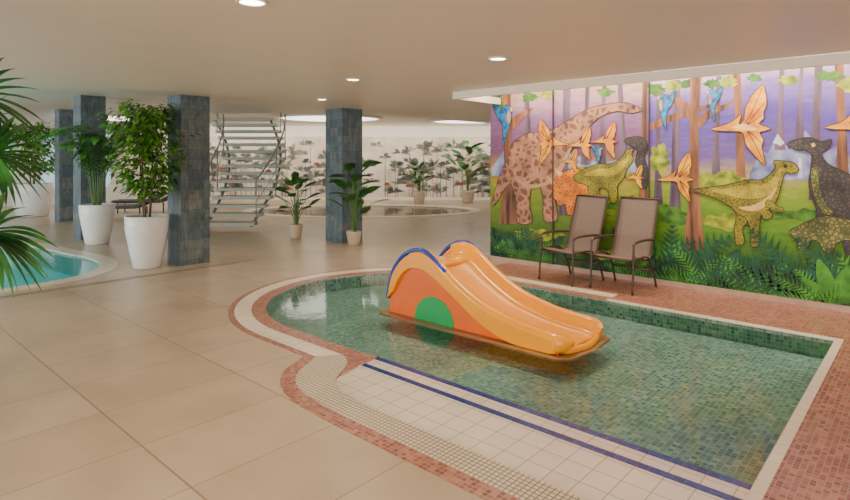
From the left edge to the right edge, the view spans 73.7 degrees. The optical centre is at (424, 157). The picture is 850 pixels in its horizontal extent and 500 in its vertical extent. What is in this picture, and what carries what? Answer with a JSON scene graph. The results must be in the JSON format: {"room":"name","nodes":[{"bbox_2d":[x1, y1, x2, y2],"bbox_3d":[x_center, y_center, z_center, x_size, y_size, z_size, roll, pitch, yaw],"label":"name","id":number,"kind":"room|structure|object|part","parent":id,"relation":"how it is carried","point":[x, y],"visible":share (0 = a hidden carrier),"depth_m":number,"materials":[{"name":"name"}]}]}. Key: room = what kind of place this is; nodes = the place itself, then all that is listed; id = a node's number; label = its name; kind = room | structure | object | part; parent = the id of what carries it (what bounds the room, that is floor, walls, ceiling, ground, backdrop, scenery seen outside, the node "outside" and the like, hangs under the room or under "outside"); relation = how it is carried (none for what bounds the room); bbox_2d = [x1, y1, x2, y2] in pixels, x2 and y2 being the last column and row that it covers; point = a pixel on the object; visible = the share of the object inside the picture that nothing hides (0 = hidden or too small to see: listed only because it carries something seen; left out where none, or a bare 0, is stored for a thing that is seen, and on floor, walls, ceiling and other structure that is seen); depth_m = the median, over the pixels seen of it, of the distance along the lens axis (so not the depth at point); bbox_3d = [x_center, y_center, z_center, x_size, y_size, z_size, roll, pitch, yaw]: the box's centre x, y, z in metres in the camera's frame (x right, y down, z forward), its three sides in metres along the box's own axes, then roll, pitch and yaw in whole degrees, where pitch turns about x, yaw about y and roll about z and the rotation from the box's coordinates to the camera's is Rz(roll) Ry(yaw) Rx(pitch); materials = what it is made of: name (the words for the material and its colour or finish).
{"room":"indoor swimming pool","nodes":[
{"label":"indoor swimming pool","id":0,"kind":"room"},
{"bbox_2d":[0,121,167,205],"bbox_3d":[-17.654,0.185,16.484,19.972,2.830,0.204,0,0,-33],"label":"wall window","id":1,"kind":"structure","parent":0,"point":[110,195],"depth_m":20.50,"materials":[{"name":"paint"}]},
{"bbox_2d":[0,137,13,190],"bbox_3d":[-14.677,0.100,18.351,2.200,2.000,0.080,0,0,-33],"label":"window","id":2,"kind":"structure","parent":1,"relation":"attached to","point":[12,137],"depth_m":18.90,"materials":[{"name":"glass"}]},
{"bbox_2d":[39,133,112,189],"bbox_3d":[-12.237,0.100,19.919,2.200,2.000,0.080,0,0,-33],"label":"window","id":3,"kind":"structure","parent":1,"relation":"attached to","point":[51,178],"depth_m":19.53,"materials":[{"name":"glass"}]},
{"bbox_2d":[0,85,489,125],"bbox_3d":[-10.747,-1.265,20.646,25.700,0.070,28.000,0,0,42],"label":"ceiling","id":4,"kind":"structure","parent":0,"point":[49,100],"depth_m":14.37,"materials":[{"name":"paint"}]},
{"bbox_2d":[52,114,133,121],"bbox_3d":[-9.500,-1.200,17.000,2.840,0.059,2.840,0,0,42],"label":"round ceiling light","id":5,"kind":"object","parent":4,"relation":"attached to","point":[53,115],"visible":0.17,"depth_m":16.75,"materials":[{"name":"white plastic"}]},
{"bbox_3d":[-9.500,-1.212,17.000,2.580,0.033,2.580,0,0,42],"label":"glowing panel","id":6,"kind":"part","parent":5,"relation":"part of","materials":[{"name":"white plastic"}]},
{"bbox_2d":[274,113,325,121],"bbox_3d":[-3.314,-1.200,16.537,3.233,0.059,2.582,0,0,42],"label":"round ceiling light","id":7,"kind":"object","parent":4,"relation":"attached to","point":[312,117],"depth_m":16.75,"materials":[{"name":"white plastic"}]},
{"bbox_3d":[-2.900,-1.212,17.200,2.980,0.033,2.980,0,0,42],"label":"glowing panel","id":8,"kind":"part","parent":7,"relation":"part of","materials":[{"name":"white plastic"}]},
{"bbox_2d":[362,115,382,121],"bbox_3d":[-1.729,-1.200,16.878,2.133,0.059,1.885,0,0,42],"label":"round ceiling light","id":9,"kind":"object","parent":4,"relation":"attached to","point":[365,118],"depth_m":17.20,"materials":[{"name":"white plastic"}]},
{"bbox_2d":[429,119,489,123],"bbox_3d":[1.350,-1.200,18.600,2.440,0.059,2.440,0,0,42],"label":"round ceiling light","id":10,"kind":"object","parent":4,"relation":"attached to","point":[438,121],"visible":0.49,"depth_m":19.11,"materials":[{"name":"white plastic"}]},
{"bbox_3d":[1.350,-1.212,18.600,2.180,0.033,2.180,0,0,42],"label":"glowing panel","id":11,"kind":"part","parent":10,"relation":"part of","materials":[{"name":"white plastic"}]},
{"bbox_2d":[210,126,489,199],"bbox_3d":[-0.600,0.185,21.900,17.200,2.830,0.200,0,0,0],"label":"wall","id":12,"kind":"structure","parent":0,"point":[291,131],"depth_m":21.80,"materials":[{"name":"paint"}]},
{"bbox_2d":[210,137,489,196],"bbox_3d":[-0.550,0.340,21.792,16.700,2.320,0.016,0,0,0],"label":"mural","id":13,"kind":"object","parent":12,"relation":"attached to","point":[306,156],"visible":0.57,"depth_m":21.79,"materials":[{"name":"paint"}]},
{"bbox_2d":[0,200,849,499],"bbox_3d":[-4.700,1.898,15.183,42.000,0.604,28.000,0,0,42],"label":"floor","id":14,"kind":"structure","parent":0,"point":[142,388],"depth_m":4.09,"materials":[{"name":"beige tile"}]},
{"bbox_2d":[0,57,59,297],"bbox_3d":[-3.308,0.447,3.378,1.841,2.305,1.736,0,0,42],"label":"fan palm","id":15,"kind":"object","parent":14,"relation":"on","point":[11,243],"visible":1,"depth_m":3.48,"materials":[{"name":"green plant"}]},
{"bbox_2d":[5,121,54,216],"bbox_3d":[-10.805,0.276,15.604,1.837,2.648,1.807,0,0,20],"label":"potted ficus","id":16,"kind":"object","parent":14,"relation":"on","point":[35,206],"visible":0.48,"depth_m":15.31,"materials":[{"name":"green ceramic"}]},
{"bbox_2d":[10,183,53,216],"bbox_3d":[-10.813,1.150,15.600,1.000,0.900,1.000,0,0,42],"label":"pot","id":17,"kind":"object","parent":16,"relation":"on","point":[35,206],"depth_m":15.27,"materials":[{"name":"white ceramic"}]},
{"bbox_2d":[0,240,118,292],"bbox_3d":[-8.025,1.848,8.688,7.132,0.504,4.607,0,0,42],"label":"swimming pool","id":18,"kind":"object","parent":14,"relation":"in","point":[69,265],"visible":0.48,"depth_m":9.31,"materials":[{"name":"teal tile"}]},
{"bbox_2d":[0,247,95,287],"bbox_3d":[-8.025,1.780,8.688,6.632,0.340,4.107,0,0,42],"label":"basin","id":19,"kind":"object","parent":18,"relation":"in","point":[68,264],"depth_m":9.41,"materials":[{"name":"teal tile"}]},
{"bbox_2d":[55,109,72,221],"bbox_3d":[-9.200,0.185,14.500,0.380,2.830,0.380,0,0,42],"label":"pillar","id":20,"kind":"structure","parent":14,"relation":"on","point":[63,117],"depth_m":14.33,"materials":[{"name":"tile"}]},
{"bbox_2d":[35,123,136,244],"bbox_3d":[-6.108,0.488,10.486,1.942,2.224,1.502,0,0,-15],"label":"potted palm","id":21,"kind":"object","parent":14,"relation":"on","point":[96,217],"visible":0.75,"depth_m":10.40,"materials":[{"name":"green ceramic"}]},
{"bbox_2d":[78,203,114,244],"bbox_3d":[-6.132,1.230,10.600,0.600,0.740,0.600,0,0,42],"label":"pot","id":22,"kind":"object","parent":21,"relation":"on","point":[96,219],"depth_m":10.40,"materials":[{"name":"white ceramic"}]},
{"bbox_2d":[73,95,105,239],"bbox_3d":[-6.720,0.185,11.350,0.450,2.830,0.450,0,0,42],"label":"pillar","id":23,"kind":"structure","parent":14,"relation":"on","point":[86,108],"depth_m":11.17,"materials":[{"name":"tile"}]},
{"bbox_2d":[2,259,253,297],"bbox_3d":[-4.786,1.598,6.572,0.090,0.002,6.276,0,0,42],"label":"floor drain","id":24,"kind":"object","parent":14,"relation":"on","point":[252,259],"visible":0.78,"depth_m":7.42,"materials":[{"name":"metal"}]},
{"bbox_2d":[111,195,167,212],"bbox_3d":[-8.146,1.253,16.800,1.923,0.694,0.660,0,0,-9],"label":"sun lounger","id":25,"kind":"object","parent":14,"relation":"on","point":[165,198],"visible":0.5,"depth_m":16.51,"materials":[{"name":"grey fabric"}]},
{"bbox_2d":[115,193,166,213],"bbox_3d":[-7.867,1.253,14.872,1.923,0.694,0.660,0,0,-9],"label":"sun lounger","id":26,"kind":"object","parent":14,"relation":"on","point":[117,206],"visible":0.39,"depth_m":14.65,"materials":[{"name":"grey fabric"}]},
{"bbox_2d":[96,98,201,269],"bbox_3d":[-4.031,0.363,8.253,1.326,2.474,1.346,0,0,42],"label":"potted ficus","id":27,"kind":"object","parent":14,"relation":"on","point":[146,234],"visible":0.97,"depth_m":8.09,"materials":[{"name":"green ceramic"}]},
{"bbox_2d":[124,213,169,269],"bbox_3d":[-4.069,1.220,8.300,0.600,0.760,0.600,0,0,42],"label":"pot","id":28,"kind":"object","parent":27,"relation":"on","point":[146,234],"depth_m":8.10,"materials":[{"name":"white ceramic"}]},
{"bbox_2d":[168,95,209,265],"bbox_3d":[-3.628,0.330,8.702,0.450,2.540,0.450,0,0,42],"label":"pillar","id":29,"kind":"structure","parent":14,"relation":"on","point":[189,210],"depth_m":8.54,"materials":[{"name":"tile"}]},
{"bbox_2d":[210,112,286,226],"bbox_3d":[-4.649,0.164,14.050,2.396,2.767,3.300,0,0,0],"label":"staircase","id":30,"kind":"structure","parent":14,"relation":"on","point":[222,131],"depth_m":13.66,"materials":[{"name":"stone"}]},
{"bbox_3d":[-5.222,-0.111,13.820,0.638,2.173,2.532,0,0,0],"label":"rail","id":31,"kind":"part","parent":30,"relation":"part of","materials":[{"name":"metal"}]},
{"bbox_3d":[-4.994,-0.311,13.511,0.202,1.649,1.922,0,0,-5],"label":"handrail","id":32,"kind":"part","parent":30,"relation":"part of","materials":[{"name":"metal"}]},
{"bbox_3d":[-3.572,-0.311,13.498,0.202,1.649,1.924,0,0,5],"label":"handrail","id":33,"kind":"part","parent":30,"relation":"part of","materials":[{"name":"metal"}]},
{"bbox_3d":[-3.630,-0.111,13.826,0.338,2.173,2.534,0,0,-2],"label":"rail","id":34,"kind":"part","parent":30,"relation":"part of","materials":[{"name":"metal"}]},
{"bbox_2d":[273,171,320,238],"bbox_3d":[-2.567,0.936,11.303,0.974,1.329,0.912,0,0,42],"label":"plant","id":35,"kind":"object","parent":14,"relation":"on","point":[295,228],"visible":1,"depth_m":11.29,"materials":[{"name":"green plant"}]},
{"bbox_3d":[-2.580,1.460,11.340,0.260,0.280,0.260,0,0,42],"label":"pot","id":36,"kind":"part","parent":35,"relation":"part of","materials":[{"name":"beige ceramic"}]},
{"bbox_2d":[326,108,361,242],"bbox_3d":[-1.570,0.330,10.980,0.500,2.540,0.500,0,0,42],"label":"pillar","id":37,"kind":"structure","parent":14,"relation":"on","point":[343,125],"depth_m":10.78,"materials":[{"name":"tile"}]},
{"bbox_2d":[325,160,388,245],"bbox_3d":[-1.217,0.819,10.380,1.214,1.562,1.167,0,0,-6],"label":"plant","id":38,"kind":"object","parent":14,"relation":"on","point":[353,236],"visible":0.99,"depth_m":10.35,"materials":[{"name":"green plant"}]},
{"bbox_3d":[-1.306,1.470,10.428,0.280,0.260,0.280,0,0,42],"label":"pot","id":39,"kind":"part","parent":38,"relation":"part of","materials":[{"name":"beige ceramic"}]},
{"bbox_2d":[243,204,480,217],"bbox_3d":[-1.900,1.840,17.300,7.200,0.520,4.400,0,0,0],"label":"pool","id":40,"kind":"object","parent":14,"relation":"in","point":[377,210],"visible":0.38,"depth_m":17.26,"materials":[{"name":"beige tile"}]},
{"bbox_2d":[402,160,432,203],"bbox_3d":[-0.204,0.843,19.744,1.169,1.514,1.076,0,0,42],"label":"plant","id":41,"kind":"object","parent":14,"relation":"on","point":[418,196],"visible":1,"depth_m":19.63,"materials":[{"name":"green plant"}]},
{"bbox_3d":[-0.209,1.375,19.722,0.440,0.450,0.440,0,0,42],"label":"pot","id":42,"kind":"part","parent":41,"relation":"part of","materials":[{"name":"beige ceramic"}]},
{"bbox_2d":[442,140,489,202],"bbox_3d":[1.479,0.472,20.146,1.747,2.255,1.735,0,0,42],"label":"plant","id":43,"kind":"object","parent":14,"relation":"on","point":[467,195],"visible":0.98,"depth_m":20.07,"materials":[{"name":"green plant"}]},
{"bbox_3d":[1.529,1.375,20.160,0.480,0.450,0.480,0,0,42],"label":"pot","id":44,"kind":"part","parent":43,"relation":"part of","materials":[{"name":"beige ceramic"}]},
{"bbox_2d":[228,267,843,499],"bbox_3d":[0.305,1.747,5.552,5.780,0.306,4.340,0,0,42],"label":"pool","id":45,"kind":"object","parent":14,"relation":"in","point":[676,405],"visible":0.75,"depth_m":4.13,"materials":[{"name":"tile"}]},
{"bbox_2d":[379,240,610,361],"bbox_3d":[0.623,1.271,5.561,2.230,0.744,0.910,0,0,42],"label":"slide","id":46,"kind":"object","parent":45,"relation":"on","point":[459,291],"visible":1,"depth_m":5.46,"materials":[{"name":"orange plastic"}]},
{"bbox_3d":[-0.099,1.188,5.728,0.830,0.577,0.048,0,0,42],"label":"handrail","id":47,"kind":"part","parent":46,"relation":"part of","materials":[{"name":"blue plastic"}]},
{"bbox_3d":[0.384,1.188,6.263,0.830,0.577,0.048,0,0,42],"label":"handrail","id":48,"kind":"part","parent":46,"relation":"part of","materials":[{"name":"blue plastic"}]},
{"bbox_3d":[0.377,1.311,5.338,1.986,0.626,0.052,0,0,42],"label":"panel","id":49,"kind":"part","parent":46,"relation":"part of","materials":[{"name":"orange plastic"}]},
{"bbox_2d":[336,359,749,499],"bbox_3d":[0.386,1.756,3.434,2.700,0.288,0.685,0,0,42],"label":"shelf","id":50,"kind":"object","parent":45,"relation":"attached to","point":[578,462],"depth_m":3.22,"materials":[{"name":"white tile"}]},
{"bbox_3d":[1.641,1.747,4.331,2.160,0.306,3.700,0,0,42],"label":"edge trim","id":51,"kind":"part","parent":45,"relation":"part of","materials":[{"name":"beige tile"}]},
{"bbox_2d":[538,194,607,286],"bbox_3d":[1.963,1.052,7.464,0.768,1.098,0.572,0,0,-36],"label":"patio chair","id":52,"kind":"object","parent":14,"relation":"on","point":[589,211],"visible":0.94,"depth_m":7.57,"materials":[{"name":"beige fabric"}]},
{"bbox_3d":[1.516,1.311,7.474,0.056,0.571,0.026,0,0,-36],"label":"leg","id":53,"kind":"part","parent":52,"relation":"part of","materials":[{"name":"brown metal"}]},
{"bbox_3d":[1.747,1.004,7.641,0.564,0.067,0.032,0,0,-36],"label":"armrest","id":54,"kind":"part","parent":52,"relation":"part of","materials":[{"name":"brown metal"}]},
{"bbox_3d":[1.776,1.386,7.662,0.613,0.428,0.026,0,0,-36],"label":"leg","id":55,"kind":"part","parent":52,"relation":"part of","materials":[{"name":"brown metal"}]},
{"bbox_3d":[1.840,0.882,7.684,0.702,0.737,0.024,0,0,-36],"label":"rail","id":56,"kind":"part","parent":52,"relation":"part of","materials":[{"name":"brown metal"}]},
{"bbox_3d":[1.885,1.220,7.407,0.430,0.078,0.481,0,0,-36],"label":"seat","id":57,"kind":"part","parent":52,"relation":"part of","materials":[{"name":"beige fabric"}]},
{"bbox_3d":[1.833,1.311,7.037,0.056,0.571,0.026,0,0,-36],"label":"leg","id":58,"kind":"part","parent":52,"relation":"part of","materials":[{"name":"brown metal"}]},
{"bbox_3d":[2.162,0.879,7.608,0.262,0.727,0.481,0,0,-36],"label":"backrest","id":59,"kind":"part","parent":52,"relation":"part of","materials":[{"name":"beige fabric"}]},
{"bbox_3d":[2.064,1.004,7.204,0.564,0.067,0.032,0,0,-36],"label":"armrest","id":60,"kind":"part","parent":52,"relation":"part of","materials":[{"name":"brown metal"}]},
{"bbox_3d":[2.093,1.386,7.224,0.613,0.428,0.026,0,0,-36],"label":"leg","id":61,"kind":"part","parent":52,"relation":"part of","materials":[{"name":"brown metal"}]},
{"bbox_3d":[2.134,0.882,7.279,0.702,0.737,0.024,0,0,-36],"label":"rail","id":62,"kind":"part","parent":52,"relation":"part of","materials":[{"name":"brown metal"}]},
{"bbox_2d":[589,196,658,295],"bbox_3d":[2.485,1.052,7.021,0.768,1.098,0.572,0,0,-44],"label":"patio chair","id":63,"kind":"object","parent":14,"relation":"on","point":[634,234],"visible":1,"depth_m":7.16,"materials":[{"name":"beige fabric"}]},
{"bbox_3d":[2.041,1.311,6.968,0.056,0.571,0.026,0,0,-44],"label":"leg","id":64,"kind":"part","parent":63,"relation":"part of","materials":[{"name":"brown metal"}]},
{"bbox_3d":[2.246,1.004,7.166,0.564,0.067,0.032,0,0,-44],"label":"armrest","id":65,"kind":"part","parent":63,"relation":"part of","materials":[{"name":"brown metal"}]},
{"bbox_3d":[2.272,1.386,7.191,0.613,0.428,0.026,0,0,-44],"label":"leg","id":66,"kind":"part","parent":63,"relation":"part of","materials":[{"name":"brown metal"}]},
{"bbox_3d":[2.333,0.882,7.221,0.702,0.737,0.024,0,0,-44],"label":"rail","id":67,"kind":"part","parent":63,"relation":"part of","materials":[{"name":"brown metal"}]},
{"bbox_3d":[2.415,1.220,6.954,0.430,0.078,0.481,0,0,-44],"label":"seat","id":68,"kind":"part","parent":63,"relation":"part of","materials":[{"name":"beige fabric"}]},
{"bbox_3d":[2.415,1.311,6.579,0.056,0.571,0.026,0,0,-44],"label":"leg","id":69,"kind":"part","parent":63,"relation":"part of","materials":[{"name":"brown metal"}]},
{"bbox_3d":[2.662,0.879,7.191,0.262,0.727,0.481,0,0,-44],"label":"backrest","id":70,"kind":"part","parent":63,"relation":"part of","materials":[{"name":"beige fabric"}]},
{"bbox_3d":[2.621,1.004,6.777,0.564,0.067,0.032,0,0,-44],"label":"armrest","id":71,"kind":"part","parent":63,"relation":"part of","materials":[{"name":"brown metal"}]},
{"bbox_3d":[2.647,1.386,6.801,0.613,0.428,0.026,0,0,-44],"label":"leg","id":72,"kind":"part","parent":63,"relation":"part of","materials":[{"name":"brown metal"}]},
{"bbox_3d":[2.679,0.882,6.861,0.702,0.737,0.024,0,0,-44],"label":"rail","id":73,"kind":"part","parent":63,"relation":"part of","materials":[{"name":"brown metal"}]},
{"bbox_2d":[0,0,849,122],"bbox_3d":[4.834,-1.085,6.567,16.300,0.290,28.000,0,0,42],"label":"ceiling","id":74,"kind":"structure","parent":0,"point":[409,58],"depth_m":4.74,"materials":[{"name":"paint"}]},
{"bbox_2d":[235,0,268,6],"bbox_3d":[-1.036,-0.932,3.395,0.190,0.013,0.190,0,0,42],"label":"recessed light","id":75,"kind":"object","parent":74,"relation":"in","point":[253,3],"visible":1,"depth_m":3.40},
{"bbox_2d":[345,78,360,80],"bbox_3d":[-0.857,-0.932,6.747,0.190,0.013,0.190,0,0,42],"label":"recessed light","id":76,"kind":"object","parent":74,"relation":"in","point":[347,79],"visible":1,"depth_m":6.72,"materials":[{"name":"white plastic"}]},
{"bbox_2d":[488,56,507,60],"bbox_3d":[0.686,-0.932,5.330,0.190,0.013,0.190,0,0,42],"label":"recessed light","id":77,"kind":"object","parent":74,"relation":"in","point":[496,58],"visible":1,"depth_m":5.31,"materials":[{"name":"white plastic"}]},
{"bbox_2d":[455,52,849,98],"bbox_3d":[5.013,-0.880,3.819,12.350,0.100,0.040,0,0,42],"label":"trim","id":78,"kind":"structure","parent":74,"relation":"attached to","point":[835,58],"depth_m":5.95,"materials":[{"name":"paint"}]},
{"bbox_3d":[5.773,0.185,4.810,12.550,2.830,0.250,0,0,42],"label":"wall","id":79,"kind":"structure","parent":0,"visible":0},
{"bbox_2d":[453,92,500,104],"bbox_3d":[0.785,-0.880,8.380,0.040,0.100,1.140,0,0,42],"label":"trim","id":80,"kind":"structure","parent":79,"relation":"attached to","point":[487,99],"depth_m":8.47,"materials":[{"name":"paint"}]},
{"bbox_2d":[489,255,849,312],"bbox_3d":[5.678,1.565,4.704,12.550,0.070,0.035,0,0,42],"label":"baseboard","id":81,"kind":"structure","parent":79,"relation":"attached to","point":[829,306],"depth_m":6.88,"materials":[{"name":"stone"}]},
{"bbox_2d":[490,51,849,305],"bbox_3d":[5.674,0.165,4.700,12.550,2.730,0.045,0,0,42],"label":"mural","id":82,"kind":"object","parent":79,"relation":"attached to","point":[749,173],"visible":0.92,"depth_m":6.84},
{"bbox_3d":[3.645,0.792,6.532,0.139,0.431,0.001,0,0,42],"label":"painted leg","id":83,"kind":"part","parent":82,"relation":"part of","materials":[{"name":"yellow paint"}]},
{"bbox_3d":[3.886,0.529,6.310,0.182,0.141,0.001,0,0,42],"label":"painted arm","id":84,"kind":"part","parent":82,"relation":"part of"}
]}

